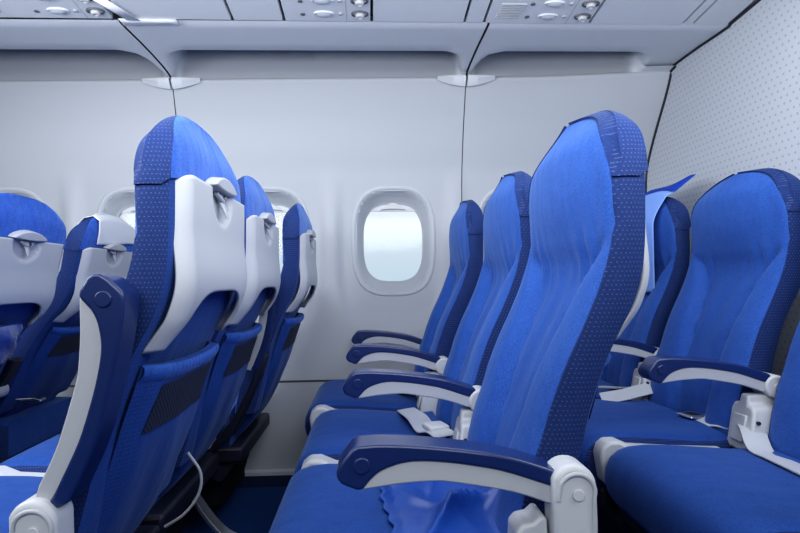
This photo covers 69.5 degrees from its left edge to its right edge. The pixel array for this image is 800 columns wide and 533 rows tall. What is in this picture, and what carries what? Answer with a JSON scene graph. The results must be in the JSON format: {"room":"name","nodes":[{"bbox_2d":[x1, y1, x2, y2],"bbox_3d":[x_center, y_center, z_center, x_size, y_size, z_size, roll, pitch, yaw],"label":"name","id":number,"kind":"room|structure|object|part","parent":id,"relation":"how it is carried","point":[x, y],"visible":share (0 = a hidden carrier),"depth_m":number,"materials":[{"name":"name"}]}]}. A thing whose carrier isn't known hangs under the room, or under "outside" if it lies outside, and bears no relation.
{"room":"aircraft cabin","nodes":[
{"label":"aircraft cabin","id":0,"kind":"room"},
{"bbox_2d":[0,80,417,469],"bbox_3d":[-0.824,0.031,2.364,3.800,1.570,0.137,-1,-1,-3],"label":"wall","id":1,"kind":"structure","parent":0,"point":[70,144],"depth_m":2.35,"materials":[{"name":"grey plastic"}]},
{"bbox_2d":[0,187,43,202],"bbox_3d":[-1.625,-0.090,2.409,0.362,0.470,0.099,-1,-1,-3],"label":"window","id":2,"kind":"structure","parent":1,"relation":"in","point":[22,192],"depth_m":2.37,"materials":[{"name":"grey plastic"}]},
{"bbox_2d":[97,187,134,217],"bbox_3d":[-1.093,-0.096,2.437,0.362,0.470,0.099,-1,-1,-3],"label":"window","id":3,"kind":"structure","parent":1,"relation":"in","point":[122,201],"depth_m":2.42,"materials":[{"name":"grey plastic"}]},
{"bbox_2d":[121,206,134,212],"bbox_3d":[-1.097,-0.244,2.481,0.234,0.030,0.006,-1,-1,-3],"label":"shade","id":4,"kind":"object","parent":3,"relation":"attached to","point":[124,209],"depth_m":2.47,"materials":[{"name":"grey plastic"}]},
{"bbox_2d":[69,379,345,386],"bbox_3d":[-0.817,0.474,2.334,3.800,0.010,0.001,-1,-1,-3],"label":"trim","id":5,"kind":"structure","parent":1,"relation":"attached to","point":[290,381],"depth_m":2.36,"materials":[{"name":"grey plastic"}]},
{"bbox_2d":[236,475,293,487],"bbox_3d":[-0.807,0.824,2.207,3.800,0.010,0.130,-1,-1,-3],"label":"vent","id":6,"kind":"structure","parent":1,"relation":"in","point":[278,480],"depth_m":2.21,"materials":[{"name":"black plastic"}]},
{"bbox_2d":[245,468,294,475],"bbox_3d":[-0.810,0.817,2.272,3.800,0.017,0.060,-1,-1,-3],"label":"trim","id":7,"kind":"structure","parent":1,"relation":"attached to","point":[261,472],"depth_m":2.26,"materials":[{"name":"white plastic"}]},
{"bbox_2d":[0,13,617,80],"bbox_3d":[-0.787,-0.884,1.458,3.800,0.350,2.050,-1,-1,-3],"label":"ceiling","id":8,"kind":"structure","parent":0,"point":[115,15],"depth_m":2.25,"materials":[{"name":"white plastic"}]},
{"bbox_2d":[0,0,112,18],"bbox_3d":[-1.108,-0.814,1.533,0.441,0.083,0.536,-1,-1,-3],"label":"overhead control panel","id":9,"kind":"object","parent":8,"relation":"attached to","point":[88,9],"visible":1,"depth_m":1.75,"materials":[{"name":"white plastic"}]},
{"bbox_2d":[46,7,68,13],"bbox_3d":[-1.044,-0.781,1.760,0.068,0.006,0.034,-1,-1,-6],"label":"light","id":10,"kind":"object","parent":9,"relation":"attached to","point":[49,10],"depth_m":1.75,"materials":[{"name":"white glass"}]},
{"bbox_3d":[-0.932,-0.777,1.766,0.028,0.016,0.025,-1,-1,-3],"label":"nozzle knob","id":11,"kind":"part","parent":9,"relation":"part of","materials":[{"name":"silver metal"}]},
{"bbox_2d":[110,0,230,19],"bbox_3d":[-0.687,-0.823,1.555,0.333,0.073,0.536,-1,-1,-3],"label":"ceiling panel","id":12,"kind":"object","parent":8,"relation":"attached to","point":[140,9],"visible":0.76,"depth_m":1.76,"materials":[{"name":"white plastic"}]},
{"bbox_2d":[94,0,139,20],"bbox_3d":[-0.859,-0.779,1.753,0.036,0.013,0.143,-1,-1,24],"label":"tape","id":13,"kind":"object","parent":12,"relation":"attached to","point":[107,4],"visible":1,"depth_m":1.75,"materials":[{"name":"white"}]},
{"bbox_2d":[118,18,178,25],"bbox_3d":[-0.793,-0.773,1.828,0.177,0.004,0.045,-1,-1,-3],"label":"tape","id":14,"kind":"object","parent":12,"relation":"attached to","point":[143,22],"visible":1,"depth_m":1.83,"materials":[{"name":"white plastic"}]},
{"bbox_2d":[226,0,282,19],"bbox_3d":[-0.436,-0.826,1.568,0.154,0.073,0.536,-1,-1,-3],"label":"ceiling panel","id":15,"kind":"object","parent":8,"relation":"attached to","point":[240,9],"visible":1,"depth_m":1.78,"materials":[{"name":"white plastic"}]},
{"bbox_2d":[280,0,369,20],"bbox_3d":[-0.216,-0.824,1.580,0.270,0.083,0.536,-1,-1,-3],"label":"overhead control panel","id":16,"kind":"object","parent":8,"relation":"attached to","point":[294,10],"visible":1,"depth_m":1.78,"materials":[{"name":"white plastic"}]},
{"bbox_2d":[311,0,332,4],"bbox_3d":[-0.234,-0.795,1.732,0.068,0.013,0.034,-1,-1,-3],"label":"light","id":17,"kind":"object","parent":16,"relation":"attached to","point":[313,2],"depth_m":1.73,"materials":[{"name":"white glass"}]},
{"bbox_2d":[313,10,334,16],"bbox_3d":[-0.238,-0.789,1.802,0.068,0.006,0.034,-1,-1,0],"label":"light","id":18,"kind":"object","parent":16,"relation":"attached to","point":[316,13],"depth_m":1.79,"materials":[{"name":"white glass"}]},
{"bbox_3d":[-0.122,-0.794,1.738,0.028,0.016,0.025,-1,-1,-3],"label":"nozzle knob","id":19,"kind":"part","parent":16,"relation":"part of","materials":[{"name":"silver metal"}]},
{"bbox_3d":[-0.126,-0.786,1.808,0.028,0.016,0.025,-1,-1,-3],"label":"nozzle knob","id":20,"kind":"part","parent":16,"relation":"part of","materials":[{"name":"silver metal"}]},
{"bbox_2d":[373,0,468,21],"bbox_3d":[0.072,-0.832,1.595,0.292,0.073,0.536,-1,-1,-3],"label":"ceiling panel","id":21,"kind":"object","parent":8,"relation":"attached to","point":[383,10],"visible":1,"depth_m":1.80,"materials":[{"name":"white plastic"}]},
{"bbox_2d":[466,0,489,22],"bbox_3d":[0.254,-0.834,1.604,0.056,0.073,0.536,-1,-1,-3],"label":"ceiling panel","id":22,"kind":"object","parent":8,"relation":"attached to","point":[477,9],"visible":1,"depth_m":1.81,"materials":[{"name":"white plastic"}]},
{"bbox_2d":[485,0,602,23],"bbox_3d":[0.459,-0.831,1.615,0.338,0.083,0.536,-1,-1,-3],"label":"overhead control panel","id":23,"kind":"object","parent":8,"relation":"attached to","point":[499,11],"visible":1,"depth_m":1.81,"materials":[{"name":"white plastic"}]},
{"bbox_2d":[495,3,527,17],"bbox_3d":[0.348,-0.800,1.804,0.085,0.013,0.076,-1,-1,-3],"label":"speaker grille","id":24,"kind":"object","parent":23,"relation":"attached to","point":[502,10],"depth_m":1.80,"materials":[{"name":"grey plastic"}]},
{"bbox_2d":[538,13,557,19],"bbox_3d":[0.471,-0.794,1.839,0.068,0.013,0.034,-1,-1,-3],"label":"light","id":25,"kind":"object","parent":23,"relation":"attached to","point":[541,16],"depth_m":1.83,"materials":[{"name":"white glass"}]},
{"bbox_2d":[544,0,565,7],"bbox_3d":[0.475,-0.802,1.769,0.068,0.013,0.034,-1,-1,-3],"label":"light","id":26,"kind":"object","parent":23,"relation":"attached to","point":[547,3],"depth_m":1.76,"materials":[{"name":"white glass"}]},
{"bbox_3d":[0.583,-0.793,1.845,0.028,0.016,0.025,-1,-1,-3],"label":"nozzle knob","id":27,"kind":"part","parent":23,"relation":"part of","materials":[{"name":"silver metal"}]},
{"bbox_3d":[0.587,-0.802,1.775,0.028,0.016,0.025,-1,-1,-3],"label":"nozzle knob","id":28,"kind":"part","parent":23,"relation":"part of","materials":[{"name":"silver metal"}]},
{"bbox_2d":[590,0,703,24],"bbox_3d":[0.788,-0.839,1.632,0.305,0.073,0.536,-1,-1,-3],"label":"ceiling panel","id":29,"kind":"object","parent":8,"relation":"attached to","point":[649,12],"visible":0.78,"depth_m":1.82,"materials":[{"name":"white plastic"}]},
{"bbox_2d":[683,0,715,24],"bbox_3d":[0.961,-0.841,1.641,0.027,0.073,0.536,-1,-1,-3],"label":"ceiling panel","id":30,"kind":"object","parent":8,"relation":"attached to","point":[705,4],"visible":0.78,"depth_m":1.83,"materials":[{"name":"white plastic"}]},
{"bbox_2d":[693,0,753,24],"bbox_3d":[1.039,-0.842,1.645,0.112,0.073,0.536,-1,-1,-3],"label":"ceiling panel","id":31,"kind":"object","parent":8,"relation":"attached to","point":[720,12],"visible":0.8,"depth_m":1.83,"materials":[{"name":"white plastic"}]},
{"bbox_2d":[0,19,728,80],"bbox_3d":[-0.821,-0.842,2.116,3.799,0.171,0.608,-1,-1,-3],"label":"bin","id":32,"kind":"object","parent":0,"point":[203,49],"depth_m":2.09,"materials":[{"name":"plastic"}]},
{"bbox_2d":[182,486,626,532],"bbox_3d":[-0.717,0.787,0.469,3.800,0.001,3.850,-1,-1,-3],"label":"floor","id":33,"kind":"structure","parent":0,"point":[247,509],"depth_m":1.91,"materials":[{"name":"blue carpet"}]},
{"bbox_2d":[0,193,65,374],"bbox_3d":[-1.258,0.318,1.472,0.601,1.010,0.553,-1,-1,-3],"label":"seat","id":34,"kind":"object","parent":33,"relation":"on","point":[32,234],"visible":0.97,"depth_m":1.55,"materials":[{"name":"blue fabric"}]},
{"bbox_2d":[0,322,22,363],"bbox_3d":[-1.057,0.204,1.490,0.078,0.109,0.186,-1,-1,-3],"label":"pouch","id":35,"kind":"object","parent":34,"relation":"on","point":[9,332],"visible":1,"depth_m":1.52,"materials":[{"name":"blue plastic"}]},
{"bbox_3d":[-1.139,0.131,1.507,0.211,0.670,0.432,11,-2,-3],"label":"backrest","id":36,"kind":"part","parent":34,"relation":"part of","materials":[{"name":"white plastic"}]},
{"bbox_2d":[0,217,133,462],"bbox_3d":[-1.282,0.259,2.002,0.601,0.866,0.564,-1,-1,-3],"label":"seat","id":37,"kind":"object","parent":33,"relation":"on","point":[44,363],"visible":0.52,"depth_m":1.86,"materials":[{"name":"blue fabric"}]},
{"bbox_2d":[0,396,71,458],"bbox_3d":[-1.400,0.540,1.993,0.357,0.133,0.456,-1,-1,-3],"label":"seat cushion","id":38,"kind":"object","parent":37,"relation":"on","point":[23,427],"depth_m":1.91,"materials":[{"name":"fabric"}]},
{"bbox_3d":[-1.160,0.144,2.015,0.211,0.670,0.432,11,-2,-3],"label":"backrest","id":39,"kind":"part","parent":37,"relation":"part of","materials":[{"name":"blue fabric"}]},
{"bbox_3d":[-1.126,0.266,2.001,0.033,0.070,0.271,11,-2,-3],"label":"net panel","id":40,"kind":"part","parent":37,"relation":"part of","materials":[{"name":"fabric"}]},
{"bbox_2d":[77,213,134,244],"bbox_3d":[-1.056,-0.055,2.055,0.122,0.251,0.330,-1,-1,-3],"label":"headrest cover","id":41,"kind":"object","parent":37,"relation":"on","point":[112,229],"visible":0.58,"depth_m":2.00,"materials":[{"name":"white paper"}]},
{"bbox_2d":[0,115,246,532],"bbox_3d":[-0.590,0.281,0.954,0.597,1.034,0.548,-1,-1,-3],"label":"seat","id":42,"kind":"object","parent":33,"relation":"on","point":[147,351],"visible":1,"depth_m":0.81,"materials":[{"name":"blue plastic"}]},
{"bbox_2d":[0,476,42,532],"bbox_3d":[-0.708,0.477,0.965,0.357,0.133,0.456,-1,-1,-3],"label":"seat cushion","id":43,"kind":"object","parent":42,"relation":"on","point":[14,490],"depth_m":1.07,"materials":[{"name":"fabric"}]},
{"bbox_3d":[-0.385,0.154,0.736,0.064,0.291,0.052,5,-2,-3],"label":"armrest","id":44,"kind":"part","parent":42,"relation":"part of","materials":[{"name":"blue plastic"}]},
{"bbox_3d":[-0.368,0.214,0.977,0.033,0.070,0.271,-1,-1,-3],"label":"net panel","id":45,"kind":"part","parent":42,"relation":"part of","materials":[{"name":"fabric"}]},
{"bbox_2d":[0,176,280,532],"bbox_3d":[-0.626,0.294,1.468,0.597,1.034,0.534,-1,-1,-3],"label":"seat","id":46,"kind":"object","parent":33,"relation":"on","point":[194,467],"visible":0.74,"depth_m":1.36,"materials":[{"name":"blue fabric"}]},
{"bbox_2d":[0,433,158,506],"bbox_3d":[-0.745,0.490,1.472,0.357,0.133,0.456,-1,-1,-3],"label":"seat cushion","id":47,"kind":"object","parent":46,"relation":"on","point":[37,459],"depth_m":1.27,"materials":[{"name":"fabric"}]},
{"bbox_3d":[-0.550,0.688,1.677,0.224,0.247,0.050,-1,-1,-3],"label":"leg","id":48,"kind":"part","parent":46,"relation":"part of","materials":[{"name":"silver metal"}]},
{"bbox_3d":[-0.461,0.114,1.496,0.211,0.670,0.432,-1,-1,-3],"label":"backrest","id":49,"kind":"part","parent":46,"relation":"part of","materials":[{"name":"blue fabric"}]},
{"bbox_3d":[-0.404,0.227,1.484,0.033,0.070,0.271,-1,-1,-3],"label":"net panel","id":50,"kind":"part","parent":46,"relation":"part of","materials":[{"name":"fabric"}]},
{"bbox_2d":[190,203,317,506],"bbox_3d":[-0.594,0.270,1.990,0.597,0.963,0.557,-1,-1,-3],"label":"seat","id":51,"kind":"object","parent":33,"relation":"on","point":[245,424],"visible":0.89,"depth_m":1.81,"materials":[{"name":"blue fabric"}]},
{"bbox_2d":[216,394,247,446],"bbox_3d":[-0.711,0.502,1.982,0.357,0.133,0.456,-1,-1,-3],"label":"seat cushion","id":52,"kind":"object","parent":51,"relation":"on","point":[237,436],"depth_m":1.80,"materials":[{"name":"fabric"}]},
{"bbox_3d":[-0.407,0.170,1.752,0.064,0.291,0.052,2,-2,-3],"label":"armrest","id":53,"kind":"part","parent":51,"relation":"part of","materials":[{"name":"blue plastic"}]},
{"bbox_3d":[-0.428,0.126,2.006,0.211,0.670,0.432,-1,-1,-3],"label":"backrest","id":54,"kind":"part","parent":51,"relation":"part of","materials":[{"name":"blue fabric"}]},
{"bbox_3d":[-0.370,0.238,1.994,0.033,0.070,0.271,-1,-1,-3],"label":"net panel","id":55,"kind":"part","parent":51,"relation":"part of","materials":[{"name":"fabric"}]},
{"bbox_2d":[305,200,483,435],"bbox_3d":[-0.012,0.206,2.007,0.597,0.864,0.579,-1,-1,-3],"label":"seat","id":56,"kind":"object","parent":33,"relation":"on","point":[429,354],"visible":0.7,"depth_m":1.82,"materials":[{"name":"blue fabric"}]},
{"bbox_2d":[305,380,417,435],"bbox_3d":[-0.130,0.487,2.005,0.357,0.133,0.456,-1,-1,-3],"label":"seat cushion","id":57,"kind":"object","parent":56,"relation":"on","point":[331,394],"depth_m":1.83,"materials":[{"name":"fabric"}]},
{"bbox_3d":[-0.043,0.280,2.261,0.291,0.064,0.052,-1,-1,-3],"label":"armrest","id":58,"kind":"part","parent":56,"relation":"part of","materials":[{"name":"blue plastic"}]},
{"bbox_3d":[-0.018,0.268,1.762,0.291,0.064,0.052,-1,-1,-3],"label":"armrest","id":59,"kind":"part","parent":56,"relation":"part of","materials":[{"name":"blue plastic"}]},
{"bbox_3d":[0.060,0.399,1.763,0.018,0.060,0.044,-1,-1,-3],"label":"plate","id":60,"kind":"part","parent":56,"relation":"part of","materials":[{"name":"grey plastic"}]},
{"bbox_3d":[0.154,0.111,2.029,0.211,0.670,0.432,-1,-1,-3],"label":"backrest","id":61,"kind":"part","parent":56,"relation":"part of","materials":[{"name":"blue fabric"}]},
{"bbox_2d":[294,171,531,474],"bbox_3d":[0.048,0.282,1.486,0.597,1.042,0.553,-1,-1,-3],"label":"seat","id":62,"kind":"object","parent":33,"relation":"on","point":[506,221],"visible":0.59,"depth_m":1.37,"materials":[{"name":"blue fabric"}]},
{"bbox_2d":[294,409,445,474],"bbox_3d":[-0.071,0.474,1.500,0.357,0.133,0.456,-1,-1,-3],"label":"seat cushion","id":63,"kind":"object","parent":62,"relation":"on","point":[332,431],"depth_m":1.47,"materials":[{"name":"fabric"}]},
{"bbox_3d":[0.023,0.255,1.256,0.291,0.064,0.052,-1,-1,-3],"label":"armrest","id":64,"kind":"part","parent":62,"relation":"part of","materials":[{"name":"blue plastic"}]},
{"bbox_3d":[0.119,0.386,1.257,0.018,0.060,0.044,-1,-1,-3],"label":"plate","id":65,"kind":"part","parent":62,"relation":"part of","materials":[{"name":"grey plastic"}]},
{"bbox_3d":[0.212,0.098,1.524,0.211,0.670,0.432,-1,-1,-3],"label":"backrest","id":66,"kind":"part","parent":62,"relation":"part of","materials":[{"name":"blue fabric"}]},
{"bbox_2d":[269,110,649,532],"bbox_3d":[0.072,0.270,0.982,0.597,1.042,0.548,-1,-1,-3],"label":"seat","id":67,"kind":"object","parent":33,"relation":"on","point":[585,278],"visible":0.97,"depth_m":0.83,"materials":[{"name":"blue fabric"}]},
{"bbox_2d":[269,464,393,532],"bbox_3d":[-0.047,0.462,0.992,0.357,0.133,0.456,-1,-1,-3],"label":"seat cushion","id":68,"kind":"object","parent":67,"relation":"on","point":[314,500],"depth_m":0.96,"materials":[{"name":"fabric"}]},
{"bbox_2d":[379,481,500,532],"bbox_3d":[0.077,0.387,1.001,0.227,0.081,0.447,-1,-1,-3],"label":"sheet","id":69,"kind":"object","parent":67,"relation":"on","point":[429,506],"visible":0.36,"depth_m":0.92,"materials":[{"name":"blue"}]},
{"bbox_3d":[0.065,0.254,0.749,0.291,0.064,0.052,-1,-1,-3],"label":"armrest","id":70,"kind":"part","parent":67,"relation":"part of","materials":[{"name":"blue plastic"}]},
{"bbox_3d":[0.236,0.086,1.016,0.211,0.670,0.432,-1,-1,-3],"label":"backrest","id":71,"kind":"part","parent":67,"relation":"part of","materials":[{"name":"blue fabric"}]},
{"bbox_3d":[0.294,0.199,1.004,0.033,0.070,0.271,-1,-1,-3],"label":"net panel","id":72,"kind":"part","parent":67,"relation":"part of","materials":[{"name":"blue fabric"}]},
{"bbox_2d":[595,174,695,400],"bbox_3d":[0.693,0.155,2.074,0.633,0.929,0.578,-1,-1,-3],"label":"seat","id":73,"kind":"object","parent":33,"relation":"on","point":[641,339],"depth_m":1.92,"materials":[{"name":"blue fabric"}]},
{"bbox_2d":[595,379,630,400],"bbox_3d":[0.558,0.468,2.072,0.357,0.133,0.456,-1,-1,-3],"label":"seat cushion","id":74,"kind":"object","parent":73,"relation":"on","point":[604,386],"depth_m":1.94,"materials":[{"name":"fabric"}]},
{"bbox_3d":[0.670,0.249,1.829,0.291,0.064,0.052,-1,-1,-3],"label":"armrest","id":75,"kind":"part","parent":73,"relation":"part of","materials":[{"name":"blue plastic"}]},
{"bbox_3d":[0.748,0.380,1.829,0.018,0.060,0.044,-1,-1,-3],"label":"plate","id":76,"kind":"part","parent":73,"relation":"part of","materials":[{"name":"grey plastic"}]},
{"bbox_3d":[0.926,-0.110,2.123,0.156,0.403,0.365,-1,-1,-3],"label":"headrest strip","id":77,"kind":"part","parent":73,"relation":"part of","materials":[{"name":"blue fabric"}]},
{"bbox_2d":[579,168,799,532],"bbox_3d":[0.705,0.270,1.551,0.597,1.054,0.553,-1,-1,-3],"label":"seat","id":78,"kind":"object","parent":33,"relation":"on","point":[709,374],"visible":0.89,"depth_m":1.45,"materials":[{"name":"blue fabric"}]},
{"bbox_2d":[579,399,731,489],"bbox_3d":[0.586,0.456,1.565,0.357,0.133,0.456,-1,-1,-3],"label":"seat cushion","id":79,"kind":"object","parent":78,"relation":"on","point":[650,421],"depth_m":1.41,"materials":[{"name":"fabric"}]},
{"bbox_3d":[0.698,0.237,1.321,0.291,0.064,0.052,-1,-1,-3],"label":"armrest","id":80,"kind":"part","parent":78,"relation":"part of","materials":[{"name":"blue plastic"}]},
{"bbox_3d":[0.869,0.080,1.589,0.211,0.670,0.432,-1,-1,-3],"label":"backrest","id":81,"kind":"part","parent":78,"relation":"part of","materials":[{"name":"blue fabric"}]},
{"bbox_3d":[0.776,0.367,1.322,0.018,0.060,0.044,-1,-1,-3],"label":"plate","id":82,"kind":"part","parent":78,"relation":"part of","materials":[{"name":"grey plastic"}]},
{"bbox_2d":[605,320,799,532],"bbox_3d":[0.751,0.257,1.056,0.597,1.054,0.564,-1,-1,-3],"label":"seat","id":83,"kind":"object","parent":33,"relation":"on","point":[755,488],"visible":0.98,"depth_m":1.08,"materials":[{"name":"blue fabric"}]},
{"bbox_2d":[605,445,799,532],"bbox_3d":[0.632,0.443,1.058,0.357,0.133,0.456,-1,-1,-3],"label":"seat cushion","id":84,"kind":"object","parent":83,"relation":"on","point":[661,488],"depth_m":1.04,"materials":[{"name":"fabric"}]},
{"bbox_3d":[0.916,0.067,1.083,0.211,0.670,0.432,-1,-1,-3],"label":"backrest","id":85,"kind":"part","parent":83,"relation":"part of","materials":[{"name":"blue fabric"}]},
{"bbox_2d":[174,71,669,380],"bbox_3d":[0.087,-0.154,2.362,1.990,1.223,0.282,-1,-1,-3],"label":"wall","id":86,"kind":"structure","parent":0,"point":[329,142],"depth_m":2.40,"materials":[{"name":"grey plastic"}]},
{"bbox_2d":[261,186,308,217],"bbox_3d":[-0.560,-0.101,2.464,0.362,0.470,0.099,-1,-1,-3],"label":"window","id":87,"kind":"structure","parent":86,"relation":"in","point":[281,201],"depth_m":2.46,"materials":[{"name":"grey plastic"}]},
{"bbox_3d":[-0.564,-0.257,2.498,0.109,0.030,0.014,-1,-1,-3],"label":"handle","id":88,"kind":"part","parent":87,"relation":"part of","materials":[{"name":"white plastic"}]},
{"bbox_2d":[274,205,288,211],"bbox_3d":[-0.564,-0.250,2.508,0.234,0.030,0.006,-1,-1,-3],"label":"shade","id":89,"kind":"object","parent":87,"relation":"attached to","point":[277,208],"depth_m":2.51,"materials":[{"name":"grey plastic"}]},
{"bbox_2d":[108,0,490,77],"bbox_3d":[-0.817,-0.799,2.056,3.800,0.070,0.551,-1,-1,-3],"label":"trim","id":90,"kind":"structure","parent":86,"relation":"attached to","point":[371,1],"depth_m":1.97,"materials":[{"name":"grey"}]},
{"bbox_2d":[142,75,494,88],"bbox_3d":[-0.324,-0.738,2.310,1.414,0.040,0.030,-1,-1,-1],"label":"trim","id":91,"kind":"structure","parent":86,"relation":"attached to","point":[459,80],"depth_m":2.31,"materials":[{"name":"white plastic"}]},
{"bbox_2d":[172,84,465,201],"bbox_3d":[-0.321,-0.142,2.378,1.207,1.210,0.163,-1,-1,-2],"label":"trim","id":92,"kind":"structure","parent":86,"relation":"attached to","point":[465,84],"depth_m":2.41,"materials":[{"name":"grey"}]},
{"bbox_2d":[352,186,434,295],"bbox_3d":[-0.028,-0.107,2.492,0.362,0.470,0.099,-1,-1,-3],"label":"window","id":93,"kind":"structure","parent":86,"relation":"in","point":[381,200],"depth_m":2.49,"materials":[{"name":"grey plastic"}]},
{"bbox_2d":[370,205,414,211],"bbox_3d":[-0.032,-0.256,2.536,0.234,0.030,0.006,-1,-1,-3],"label":"shade","id":94,"kind":"object","parent":93,"relation":"attached to","point":[373,208],"depth_m":2.53,"materials":[{"name":"grey plastic"}]},
{"bbox_3d":[-0.032,-0.262,2.526,0.109,0.030,0.014,-1,-1,-3],"label":"handle","id":95,"kind":"part","parent":93,"relation":"part of","materials":[{"name":"white plastic"}]},
{"bbox_2d":[479,188,495,212],"bbox_3d":[0.504,-0.113,2.520,0.362,0.470,0.099,-1,-1,-3],"label":"window","id":96,"kind":"structure","parent":86,"relation":"in","point":[484,201],"depth_m":2.48,"materials":[{"name":"grey plastic"}]},
{"bbox_2d":[647,0,799,448],"bbox_3d":[1.171,-0.233,1.012,0.050,2.020,3.088,-1,-1,-3],"label":"wall","id":97,"kind":"structure","parent":0,"point":[732,106],"depth_m":1.88,"materials":[{"name":"white plastic"}]},
{"bbox_2d":[645,0,760,192],"bbox_3d":[1.088,-0.187,2.094,0.005,1.258,0.836,-1,-1,-3],"label":"trim","id":98,"kind":"structure","parent":97,"relation":"attached to","point":[752,5],"depth_m":2.25,"materials":[{"name":"grey"}]}
]}

